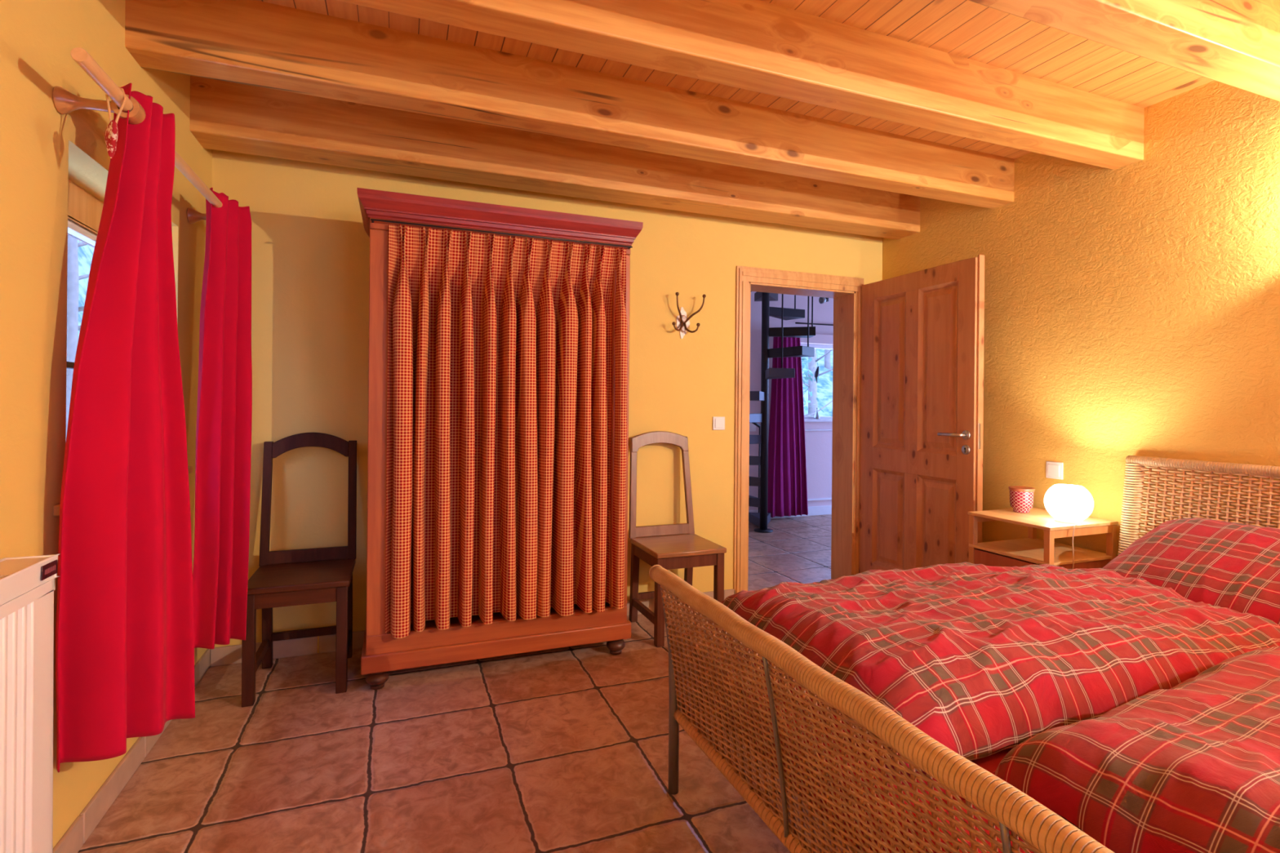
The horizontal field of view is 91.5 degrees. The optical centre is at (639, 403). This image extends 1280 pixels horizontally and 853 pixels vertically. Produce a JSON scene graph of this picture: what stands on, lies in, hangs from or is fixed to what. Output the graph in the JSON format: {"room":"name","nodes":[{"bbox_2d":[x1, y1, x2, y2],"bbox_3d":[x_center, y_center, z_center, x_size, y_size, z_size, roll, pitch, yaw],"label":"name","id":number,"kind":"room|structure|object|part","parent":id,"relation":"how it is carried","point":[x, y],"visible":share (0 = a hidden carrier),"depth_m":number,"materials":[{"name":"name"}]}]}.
{"room":"bedroom","nodes":[
{"label":"bedroom","id":0,"kind":"room"},
{"bbox_2d":[0,0,212,848],"bbox_3d":[-1.052,-0.062,0.177,0.215,2.565,5.690,1,0,-21],"label":"wall","id":1,"kind":"structure","parent":0,"point":[42,148],"depth_m":1.55,"materials":[{"name":"yellow paint"}]},
{"bbox_2d":[0,554,58,852],"bbox_3d":[-1.069,0.708,0.661,0.111,0.744,1.506,1,0,-21],"label":"radiator","id":2,"kind":"object","parent":1,"relation":"attached to","point":[27,584],"visible":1,"depth_m":1.29,"materials":[{"name":"white metal"}]},
{"bbox_2d":[0,556,49,579],"bbox_3d":[-1.058,0.345,0.660,0.078,0.011,1.492,1,0,-21],"label":"grille","id":3,"kind":"object","parent":2,"relation":"attached to","point":[18,567],"depth_m":1.30,"materials":[{"name":"white metal"}]},
{"bbox_2d":[53,179,192,516],"bbox_3d":[-1.746,-0.201,2.020,0.240,0.999,1.030,1,0,-21],"label":"window","id":4,"kind":"structure","parent":1,"relation":"in","point":[84,209],"depth_m":2.02,"materials":[{"name":"brown wood"}]},
{"bbox_3d":[-1.823,-0.174,1.969,0.040,0.805,0.756,1,0,-21],"label":"sash","id":5,"kind":"part","parent":4,"relation":"part of","materials":[{"name":"white paint"}]},
{"bbox_3d":[-1.820,-0.202,1.970,0.065,0.999,0.918,1,0,-21],"label":"frame","id":6,"kind":"part","parent":4,"relation":"part of","materials":[{"name":"brown wood"}]},
{"bbox_3d":[-1.722,0.271,2.031,0.180,0.028,1.030,1,0,-21],"label":"sill","id":7,"kind":"part","parent":4,"relation":"part of","materials":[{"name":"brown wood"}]},
{"bbox_2d":[53,648,210,852],"bbox_3d":[-0.957,1.179,0.217,0.012,0.085,5.689,1,0,-21],"label":"baseboard","id":8,"kind":"structure","parent":1,"relation":"attached to","point":[80,830],"depth_m":1.88,"materials":[{"name":"stone"}]},
{"bbox_2d":[52,47,222,223],"bbox_3d":[-1.558,-0.768,2.043,0.177,0.066,1.470,1,0,-21],"label":"curtain rod","id":9,"kind":"object","parent":1,"relation":"attached to","point":[65,102],"visible":0.67,"depth_m":1.59,"materials":[{"name":"brown wood"}]},
{"bbox_2d":[104,87,126,158],"bbox_3d":[-1.299,-0.697,1.532,0.046,0.192,0.082,1,0,-21],"label":"heart ornament","id":10,"kind":"object","parent":9,"relation":"hanging from","point":[111,134],"visible":0.95,"depth_m":1.52,"materials":[{"name":"fabric"}]},
{"bbox_2d":[55,82,195,773],"bbox_3d":[-1.357,0.036,1.659,0.107,1.734,0.309,1,0,19],"label":"curtain","id":11,"kind":"object","parent":9,"relation":"hanging from","point":[125,629],"visible":1,"depth_m":1.63,"materials":[{"name":"fabric"}]},
{"bbox_2d":[192,187,252,648],"bbox_3d":[-1.608,0.051,2.475,0.152,1.749,0.300,1,0,-1],"label":"curtain","id":12,"kind":"object","parent":9,"relation":"hanging from","point":[223,459],"visible":0.96,"depth_m":2.42,"materials":[{"name":"fabric"}]},
{"bbox_2d":[77,514,848,852],"bbox_3d":[2.623,1.314,2.875,9.410,0.120,8.460,1,0,-21],"label":"floor","id":13,"kind":"structure","parent":0,"point":[564,749],"depth_m":2.11,"materials":[{"name":"tile"}]},
{"bbox_2d":[241,432,356,707],"bbox_3d":[-1.489,0.679,2.765,0.402,1.076,0.473,1,0,-21],"label":"chair","id":14,"kind":"object","parent":13,"relation":"on","point":[319,580],"visible":0.98,"depth_m":2.81,"materials":[{"name":"brown wood"}]},
{"bbox_3d":[-1.577,0.991,2.514,0.042,0.450,0.042,1,0,-21],"label":"leg","id":15,"kind":"part","parent":14,"relation":"part of","materials":[{"name":"brown wood"}]},
{"bbox_3d":[-1.707,0.990,2.855,0.038,0.450,0.070,1,0,-21],"label":"leg","id":16,"kind":"part","parent":14,"relation":"part of","materials":[{"name":"brown wood"}]},
{"bbox_3d":[-1.476,0.755,2.729,0.397,0.027,0.398,1,0,-21],"label":"seat","id":17,"kind":"part","parent":14,"relation":"part of","materials":[{"name":"brown wood"}]},
{"bbox_3d":[-1.548,0.712,2.917,0.342,0.057,0.028,1,0,-21],"label":"rail","id":18,"kind":"part","parent":14,"relation":"part of","materials":[{"name":"brown wood"}]},
{"bbox_3d":[-1.563,0.199,2.966,0.324,0.118,0.042,1,0,-21],"label":"crest rail","id":19,"kind":"part","parent":14,"relation":"part of","materials":[{"name":"brown wood"}]},
{"bbox_3d":[-1.261,0.994,2.636,0.042,0.450,0.042,1,0,-21],"label":"leg","id":20,"kind":"part","parent":14,"relation":"part of","materials":[{"name":"brown wood"}]},
{"bbox_3d":[-1.394,0.993,2.976,0.038,0.450,0.070,1,0,-21],"label":"leg","id":21,"kind":"part","parent":14,"relation":"part of","materials":[{"name":"brown wood"}]},
{"bbox_2d":[356,187,643,689],"bbox_3d":[-0.683,0.171,3.047,1.264,2.106,0.549,1,0,-21],"label":"wardrobe","id":22,"kind":"object","parent":13,"relation":"on","point":[382,653],"visible":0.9,"depth_m":2.72,"materials":[{"name":"red wood"}]},
{"bbox_3d":[-0.613,1.028,2.848,1.170,0.082,0.032,1,0,-21],"label":"rail","id":23,"kind":"part","parent":22,"relation":"part of","materials":[{"name":"red wood"}]},
{"bbox_3d":[-0.597,-0.753,2.847,1.170,0.045,0.034,1,0,-21],"label":"rail","id":24,"kind":"part","parent":22,"relation":"part of","materials":[{"name":"red wood"}]},
{"bbox_3d":[-0.673,-0.829,3.046,1.264,0.106,0.547,1,0,-21],"label":"cornice","id":25,"kind":"part","parent":22,"relation":"part of","materials":[{"name":"red wood"}]},
{"bbox_2d":[385,224,626,638],"bbox_3d":[-0.580,0.119,2.845,1.065,1.738,0.147,1,0,-21],"label":"curtain","id":26,"kind":"object","parent":22,"relation":"hanging from","point":[500,348],"visible":1,"depth_m":2.82,"materials":[{"name":"orange fabric"}]},
{"bbox_2d":[628,431,726,647],"bbox_3d":[0.186,0.698,3.413,0.402,1.068,0.473,1,0,-21],"label":"chair","id":27,"kind":"object","parent":13,"relation":"on","point":[682,548],"visible":0.81,"depth_m":3.47,"materials":[{"name":"brown wood"}]},
{"bbox_3d":[-0.031,1.005,3.503,0.038,0.450,0.070,1,0,-21],"label":"leg","id":28,"kind":"part","parent":27,"relation":"part of","materials":[{"name":"brown wood"}]},
{"bbox_3d":[0.099,1.006,3.162,0.042,0.450,0.042,1,0,-21],"label":"leg","id":29,"kind":"part","parent":27,"relation":"part of","materials":[{"name":"brown wood"}]},
{"bbox_3d":[0.113,0.222,3.614,0.352,0.118,0.042,1,0,-21],"label":"crest rail","id":30,"kind":"part","parent":27,"relation":"part of","materials":[{"name":"brown wood"}]},
{"bbox_3d":[0.127,0.727,3.565,0.342,0.057,0.028,1,0,-21],"label":"rail","id":31,"kind":"part","parent":27,"relation":"part of","materials":[{"name":"brown wood"}]},
{"bbox_3d":[0.199,0.770,3.378,0.397,0.027,0.398,1,0,-21],"label":"seat","id":32,"kind":"part","parent":27,"relation":"part of","materials":[{"name":"brown wood"}]},
{"bbox_3d":[0.281,1.008,3.624,0.038,0.450,0.070,1,0,-21],"label":"leg","id":33,"kind":"part","parent":27,"relation":"part of","materials":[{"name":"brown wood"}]},
{"bbox_3d":[0.415,1.009,3.285,0.042,0.450,0.042,1,0,-21],"label":"leg","id":34,"kind":"part","parent":27,"relation":"part of","materials":[{"name":"brown wood"}]},
{"bbox_2d":[748,291,815,533],"bbox_3d":[1.213,-0.354,6.045,0.937,3.190,0.938,1,0,-21],"label":"spiral staircase","id":35,"kind":"structure","parent":13,"relation":"on","point":[761,519],"depth_m":6.01,"materials":[{"name":"black metal"}]},
{"bbox_3d":[1.216,-0.799,6.044,0.933,2.108,0.932,1,0,-21],"label":"handrail","id":36,"kind":"part","parent":35,"relation":"part of","materials":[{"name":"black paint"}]},
{"bbox_3d":[1.212,-0.354,6.044,0.180,3.190,0.180,1,0,-21],"label":"post","id":37,"kind":"part","parent":35,"relation":"part of","materials":[{"name":"black metal"}]},
{"bbox_2d":[648,455,1279,852],"bbox_3d":[1.446,0.735,1.518,2.334,1.016,1.865,1,0,-21],"label":"bed","id":38,"kind":"object","parent":13,"relation":"on","point":[1005,806],"visible":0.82,"depth_m":1.34,"materials":[{"name":"wicker"}]},
{"bbox_3d":[0.091,0.890,1.969,0.070,0.682,0.033,1,0,-21],"label":"leg","id":39,"kind":"part","parent":38,"relation":"part of","materials":[{"name":"grey paint"}]},
{"bbox_3d":[1.119,0.960,2.335,2.130,0.060,0.024,1,0,-21],"label":"rail","id":40,"kind":"part","parent":38,"relation":"part of","materials":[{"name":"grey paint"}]},
{"bbox_3d":[0.450,0.986,1.129,0.043,0.042,1.815,1,0,-21],"label":"rail","id":41,"kind":"part","parent":38,"relation":"part of","materials":[{"name":"wicker"}]},
{"bbox_3d":[0.301,0.765,1.390,0.077,0.446,0.010,1,0,-21],"label":"metal rod","id":42,"kind":"part","parent":38,"relation":"part of","materials":[{"name":"grey paint"}]},
{"bbox_3d":[0.416,0.762,1.122,0.076,0.421,1.789,1,0,-21],"label":"footboard","id":43,"kind":"part","parent":38,"relation":"part of","materials":[{"name":"wicker"}]},
{"bbox_2d":[697,640,1013,852],"bbox_3d":[1.284,0.840,1.919,2.065,0.192,0.863,1,0,-21],"label":"mattress","id":44,"kind":"object","parent":38,"relation":"on","point":[990,763],"visible":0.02,"depth_m":1.29,"materials":[{"name":"red fabric"}]},
{"bbox_2d":[704,562,1279,771],"bbox_3d":[1.080,0.635,1.850,1.594,0.213,0.866,1,0,-21],"label":"duvet","id":45,"kind":"object","parent":44,"relation":"on","point":[984,660],"visible":0.8,"depth_m":1.53,"materials":[{"name":"red fabric"}]},
{"bbox_2d":[1102,517,1279,626],"bbox_3d":[2.070,0.608,2.118,0.569,0.330,0.798,1,0,-21],"label":"pillow","id":46,"kind":"object","parent":44,"relation":"on","point":[1233,566],"visible":0.64,"depth_m":2.16,"materials":[{"name":"red fabric"}]},
{"bbox_3d":[0.383,0.535,1.103,0.049,0.052,1.860,1,0,-21],"label":"rail","id":47,"kind":"part","parent":38,"relation":"part of","materials":[{"name":"wicker"}]},
{"bbox_2d":[913,800,1034,852],"bbox_3d":[1.596,0.842,1.113,2.065,0.192,0.858,1,0,-21],"label":"mattress","id":48,"kind":"object","parent":38,"relation":"on","point":[985,820],"visible":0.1,"depth_m":1.08,"materials":[{"name":"red fabric"}]},
{"bbox_2d":[991,646,1279,852],"bbox_3d":[1.503,0.645,1.033,1.472,0.202,0.970,1,0,-25],"label":"duvet","id":49,"kind":"object","parent":48,"relation":"on","point":[1193,766],"visible":0.93,"depth_m":1.03,"materials":[{"name":"red fabric"}]},
{"bbox_3d":[0.512,0.767,0.844,0.077,0.446,0.010,1,0,-21],"label":"metal rod","id":50,"kind":"part","parent":38,"relation":"part of","materials":[{"name":"grey paint"}]},
{"bbox_3d":[2.146,0.758,2.755,0.118,0.982,0.033,1,0,-21],"label":"leg","id":51,"kind":"part","parent":38,"relation":"part of","materials":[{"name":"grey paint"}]},
{"bbox_3d":[2.519,0.258,1.930,0.042,0.042,1.859,1,0,-21],"label":"rail","id":52,"kind":"part","parent":38,"relation":"part of","materials":[{"name":"wicker"}]},
{"bbox_3d":[2.473,0.613,1.920,0.091,0.680,1.794,1,0,-21],"label":"headboard","id":53,"kind":"part","parent":38,"relation":"part of","materials":[{"name":"wicker"}]},
{"bbox_2d":[967,507,1118,568],"bbox_3d":[1.874,0.891,2.938,0.468,0.712,0.416,1,0,-21],"label":"nightstand","id":54,"kind":"object","parent":13,"relation":"on","point":[1031,550],"visible":0.45,"depth_m":2.86,"materials":[{"name":"brown wood"}]},
{"bbox_3d":[1.626,0.896,3.045,0.028,0.698,0.028,1,0,-21],"label":"leg","id":55,"kind":"part","parent":54,"relation":"part of","materials":[{"name":"brown wood"}]},
{"bbox_3d":[1.692,0.887,2.867,0.018,0.356,0.348,1,0,-21],"label":"drawer","id":56,"kind":"part","parent":54,"relation":"part of","materials":[{"name":"brown wood"}]},
{"bbox_2d":[1008,485,1035,513],"bbox_3d":[1.869,0.474,3.054,0.111,0.120,0.111,1,0,-21],"label":"cup","id":57,"kind":"object","parent":54,"relation":"on","point":[1021,498],"visible":1,"depth_m":3.02,"materials":[{"name":"red ceramic"}]},
{"bbox_3d":[2.007,0.899,3.193,0.028,0.698,0.028,1,0,-21],"label":"leg","id":58,"kind":"part","parent":54,"relation":"part of","materials":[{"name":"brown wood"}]},
{"bbox_2d":[968,537,1111,565],"bbox_3d":[1.888,0.698,2.942,0.443,0.013,0.404,1,0,-21],"label":"shelf","id":59,"kind":"object","parent":54,"relation":"attached to","point":[1028,549],"depth_m":2.89,"materials":[{"name":"brown wood"}]},
{"bbox_3d":[1.886,0.890,2.942,0.423,0.373,0.392,1,0,-21],"label":"panel","id":60,"kind":"part","parent":54,"relation":"part of","materials":[{"name":"brown wood"}]},
{"bbox_3d":[1.763,0.897,2.691,0.028,0.698,0.028,1,0,-21],"label":"leg","id":61,"kind":"part","parent":54,"relation":"part of","materials":[{"name":"brown wood"}]},
{"bbox_2d":[1044,484,1093,568],"bbox_3d":[1.923,0.586,2.803,0.206,0.428,0.194,1,0,-21],"label":"bedside lamp","id":62,"kind":"object","parent":54,"relation":"on","point":[1068,504],"visible":0.96,"depth_m":2.75,"materials":[{"name":"white glass"}]},
{"bbox_3d":[1.932,0.448,2.811,0.185,0.151,0.185,1,0,-21],"label":"lamp shade","id":63,"kind":"part","parent":62,"relation":"part of","materials":[{"name":"white glass"}]},
{"bbox_3d":[1.898,0.628,2.716,0.017,0.214,0.090,1,0,41],"label":"cord","id":64,"kind":"part","parent":62,"relation":"part of","materials":[{"name":"white plastic"}]},
{"bbox_3d":[2.144,0.900,2.839,0.028,0.698,0.028,1,0,-21],"label":"leg","id":65,"kind":"part","parent":54,"relation":"part of","materials":[{"name":"brown wood"}]},
{"bbox_2d":[212,149,882,653],"bbox_3d":[-0.337,-0.056,3.607,4.195,2.565,0.190,1,0,-21],"label":"wall","id":66,"kind":"structure","parent":0,"point":[310,242],"depth_m":3.10,"materials":[{"name":"yellow paint"}]},
{"bbox_2d":[210,588,735,666],"bbox_3d":[-0.694,1.181,3.364,2.750,0.085,0.012,1,0,-21],"label":"baseboard","id":67,"kind":"structure","parent":66,"relation":"attached to","point":[228,655],"depth_m":2.99,"materials":[{"name":"stone"}]},
{"bbox_2d":[671,292,706,338],"bbox_3d":[0.276,-0.515,3.691,0.217,0.262,0.091,1,0,-21],"label":"coat hook","id":68,"kind":"object","parent":66,"relation":"attached to","point":[682,321],"visible":1,"depth_m":3.71,"materials":[{"name":"grey metal"}]},
{"bbox_3d":[0.225,-0.455,3.667,0.024,0.065,0.125,1,0,32],"label":"arm","id":69,"kind":"part","parent":68,"relation":"part of","materials":[{"name":"brown metal"}]},
{"bbox_3d":[0.233,-0.562,3.671,0.021,0.169,0.108,1,0,23],"label":"arm","id":70,"kind":"part","parent":68,"relation":"part of","materials":[{"name":"brown metal"}]},
{"bbox_3d":[0.305,-0.451,3.699,0.107,0.069,0.024,1,0,26],"label":"arm","id":71,"kind":"part","parent":68,"relation":"part of","materials":[{"name":"brown metal"}]},
{"bbox_3d":[0.326,-0.561,3.707,0.131,0.169,0.022,1,0,13],"label":"arm","id":72,"kind":"part","parent":68,"relation":"part of","materials":[{"name":"brown metal"}]},
{"bbox_2d":[712,416,724,430],"bbox_3d":[0.483,0.124,3.815,0.082,0.081,0.015,1,0,-21],"label":"light switch","id":73,"kind":"object","parent":66,"relation":"attached to","point":[718,422],"visible":1,"depth_m":3.81,"materials":[{"name":"white plastic"}]},
{"bbox_2d":[733,254,984,593],"bbox_3d":[1.180,0.198,3.704,0.995,2.085,1.134,1,0,-21],"label":"door","id":74,"kind":"structure","parent":66,"relation":"in","point":[908,352],"depth_m":3.85,"materials":[{"name":"brown wood"}]},
{"bbox_3d":[1.010,0.197,4.123,0.979,2.085,0.231,1,0,-21],"label":"frame","id":75,"kind":"part","parent":74,"relation":"part of","materials":[{"name":"brown wood"}]},
{"bbox_3d":[1.577,0.735,3.943,0.029,0.618,0.274,1,0,-21],"label":"panel","id":76,"kind":"part","parent":74,"relation":"part of","materials":[{"name":"brown wood"}]},
{"bbox_3d":[1.586,-0.197,3.943,0.029,0.968,0.274,1,0,-21],"label":"panel","id":77,"kind":"part","parent":74,"relation":"part of","materials":[{"name":"brown wood"}]},
{"bbox_3d":[1.714,0.737,3.590,0.029,0.618,0.283,1,0,-21],"label":"panel","id":78,"kind":"part","parent":74,"relation":"part of","materials":[{"name":"brown wood"}]},
{"bbox_3d":[1.722,-0.196,3.590,0.029,0.968,0.283,1,0,-21],"label":"panel","id":79,"kind":"part","parent":74,"relation":"part of","materials":[{"name":"brown wood"}]},
{"bbox_3d":[1.728,0.174,3.434,0.064,0.052,0.164,1,0,-21],"label":"handle","id":80,"kind":"part","parent":74,"relation":"part of","materials":[{"name":"metal"}]},
{"bbox_3d":[1.823,0.176,3.346,0.016,0.140,0.002,1,0,-21],"label":"strike plate","id":81,"kind":"part","parent":74,"relation":"part of","materials":[{"name":"metal"}]},
{"bbox_2d":[257,0,1213,159],"bbox_3d":[0.878,-1.357,0.914,4.595,0.060,6.080,1,0,-21],"label":"ceiling","id":82,"kind":"structure","parent":0,"point":[966,28],"depth_m":2.35,"materials":[{"name":"brown wood"}]},
{"bbox_2d":[189,75,919,239],"bbox_3d":[-0.069,-1.225,3.357,3.935,0.241,0.200,1,0,-21],"label":"ceiling beam","id":83,"kind":"structure","parent":82,"relation":"attached to","point":[225,116],"depth_m":3.06,"materials":[{"name":"brown wood"}]},
{"bbox_2d":[124,0,1014,208],"bbox_3d":[0.177,-1.223,2.721,3.935,0.241,0.135,1,0,-21],"label":"ceiling beam","id":84,"kind":"structure","parent":82,"relation":"attached to","point":[252,42],"depth_m":2.41,"materials":[{"name":"brown wood"}]},
{"bbox_2d":[337,0,1144,169],"bbox_3d":[0.405,-1.221,2.134,3.935,0.241,0.132,1,0,-21],"label":"ceiling beam","id":85,"kind":"structure","parent":82,"relation":"attached to","point":[758,46],"depth_m":2.16,"materials":[{"name":"brown wood"}]},
{"bbox_2d":[968,0,1279,101],"bbox_3d":[0.639,-1.219,1.528,3.935,0.241,0.136,1,0,-21],"label":"ceiling beam","id":86,"kind":"structure","parent":82,"relation":"attached to","point":[1236,43],"depth_m":1.88,"materials":[{"name":"brown wood"}]},
{"bbox_2d":[748,291,833,510],"bbox_3d":[1.245,-0.359,6.764,5.400,3.200,0.200,1,0,-21],"label":"wall","id":87,"kind":"structure","parent":0,"point":[818,443],"depth_m":6.90,"materials":[{"name":"paint"}]},
{"bbox_2d":[749,422,755,431],"bbox_3d":[1.191,0.206,6.626,0.090,0.190,0.023,1,0,-21],"label":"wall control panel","id":88,"kind":"object","parent":87,"relation":"attached to","point":[752,427],"visible":0.23,"depth_m":6.62,"materials":[{"name":"white plastic"}]},
{"bbox_2d":[748,497,831,518],"bbox_3d":[1.332,1.149,6.684,5.530,0.185,0.022,1,0,-21],"label":"baseboard","id":89,"kind":"structure","parent":87,"relation":"attached to","point":[827,509],"depth_m":6.92,"materials":[{"name":"white paint"}]},
{"bbox_2d":[795,322,833,325],"bbox_3d":[2.332,-0.874,7.056,1.370,0.024,0.038,1,0,-21],"label":"rail","id":90,"kind":"object","parent":87,"relation":"attached to","point":[795,322],"visible":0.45,"depth_m":6.89,"materials":[{"name":"black metal"}]},
{"bbox_2d":[767,337,808,517],"bbox_3d":[1.588,0.214,6.652,0.543,1.980,0.096,1,0,-21],"label":"curtain","id":91,"kind":"object","parent":90,"relation":"hanging from","point":[787,492],"visible":0.82,"depth_m":6.63,"materials":[{"name":"fabric"}]},
{"bbox_2d":[800,333,833,431],"bbox_3d":[2.200,-0.225,7.036,1.360,1.070,0.135,1,0,-21],"label":"window","id":92,"kind":"structure","parent":87,"relation":"in","point":[824,341],"depth_m":6.91,"materials":[{"name":"white paint"}]},
{"bbox_2d":[814,351,818,382],"bbox_3d":[1.972,-0.417,6.952,0.055,0.391,0.050,1,0,-21],"label":"bird","id":93,"kind":"object","parent":92,"relation":"hanging from","point":[816,372],"visible":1,"depth_m":6.94},
{"bbox_2d":[813,408,819,418],"bbox_3d":[1.964,0.114,6.918,0.066,0.125,0.066,1,0,-21],"label":"ornament","id":94,"kind":"object","parent":92,"relation":"on","point":[816,415],"visible":1,"depth_m":6.90,"materials":[{"name":"grey metal"}]},
{"bbox_3d":[2.204,0.245,7.015,1.320,0.130,0.070,1,0,-21],"label":"sill","id":95,"kind":"part","parent":92,"relation":"part of","materials":[{"name":"white paint"}]},
{"bbox_2d":[882,80,1279,564],"bbox_3d":[2.763,-0.028,1.756,0.250,2.565,5.880,1,0,-21],"label":"wall","id":96,"kind":"structure","parent":0,"point":[1133,308],"depth_m":2.82,"materials":[{"name":"yellow paint"}]},
{"bbox_2d":[1045,461,1063,479],"bbox_3d":[2.083,0.338,3.135,0.016,0.085,0.085,1,0,-21],"label":"light switch","id":97,"kind":"object","parent":96,"relation":"attached to","point":[1055,470],"visible":1,"depth_m":3.13,"materials":[{"name":"white plastic"}]},
{"bbox_3d":[1.687,-1.995,5.659,5.800,0.080,2.570,1,0,-21],"label":"ceiling","id":98,"kind":"structure","parent":0,"visible":0},
{"bbox_2d":[818,297,828,303],"bbox_3d":[1.794,-1.458,6.051,0.089,0.992,0.068,1,0,-21],"label":"spot lamp","id":99,"kind":"object","parent":98,"relation":"hanging from","point":[821,300],"visible":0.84,"depth_m":6.05,"materials":[{"name":"silver metal"}]},
{"label":"outside","id":100,"kind":"structure","parent":0,"visible":0},
{"bbox_2d":[77,240,94,342],"bbox_3d":[-8.870,-2.937,9.960,5.000,9.172,27.000,1,0,-21],"label":"embankment","id":101,"kind":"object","parent":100,"point":[85,252],"depth_m":7.49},
{"bbox_2d":[66,235,84,436],"bbox_3d":[-4.823,-0.632,5.116,1.459,4.443,1.801,1,0,-4],"label":"tree","id":102,"kind":"object","parent":101,"relation":"on","point":[73,277],"visible":0.09,"depth_m":5.17,"materials":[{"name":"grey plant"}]},
{"bbox_2d":[77,240,88,330],"bbox_3d":[-5.440,-0.518,6.096,1.665,4.205,1.974,1,0,-21],"label":"tree","id":103,"kind":"object","parent":101,"relation":"on","point":[79,244],"visible":0.02,"depth_m":6.17,"materials":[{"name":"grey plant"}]},
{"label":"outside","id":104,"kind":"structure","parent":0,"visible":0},
{"bbox_2d":[801,348,832,416],"bbox_3d":[0.511,-0.075,12.530,18.000,3.886,6.000,1,0,-21],"label":"hillside","id":105,"kind":"structure","parent":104,"point":[824,382],"depth_m":14.06,"materials":[{"name":"white snow"}]},
{"bbox_2d":[802,348,832,416],"bbox_3d":[3.558,-1.969,12.569,1.842,5.073,1.382,1,0,32],"label":"tree","id":106,"kind":"object","parent":105,"relation":"on","point":[812,386],"visible":0.13,"depth_m":12.44,"materials":[{"name":"grey plant"}]},
{"bbox_2d":[824,349,833,368],"bbox_3d":[4.449,-2.577,14.901,1.859,4.106,1.624,1,0,6],"label":"tree","id":107,"kind":"object","parent":105,"relation":"on","point":[827,357],"visible":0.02,"depth_m":15.03,"materials":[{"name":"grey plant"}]},
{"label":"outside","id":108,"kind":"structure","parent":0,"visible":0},
{"bbox_2d":[801,351,832,416],"bbox_3d":[2.376,-0.664,9.689,1.765,4.836,1.630,1,0,0],"label":"tree","id":109,"kind":"object","parent":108,"point":[806,372],"visible":0.03,"depth_m":9.39,"materials":[{"name":"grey plant"}]}
]}

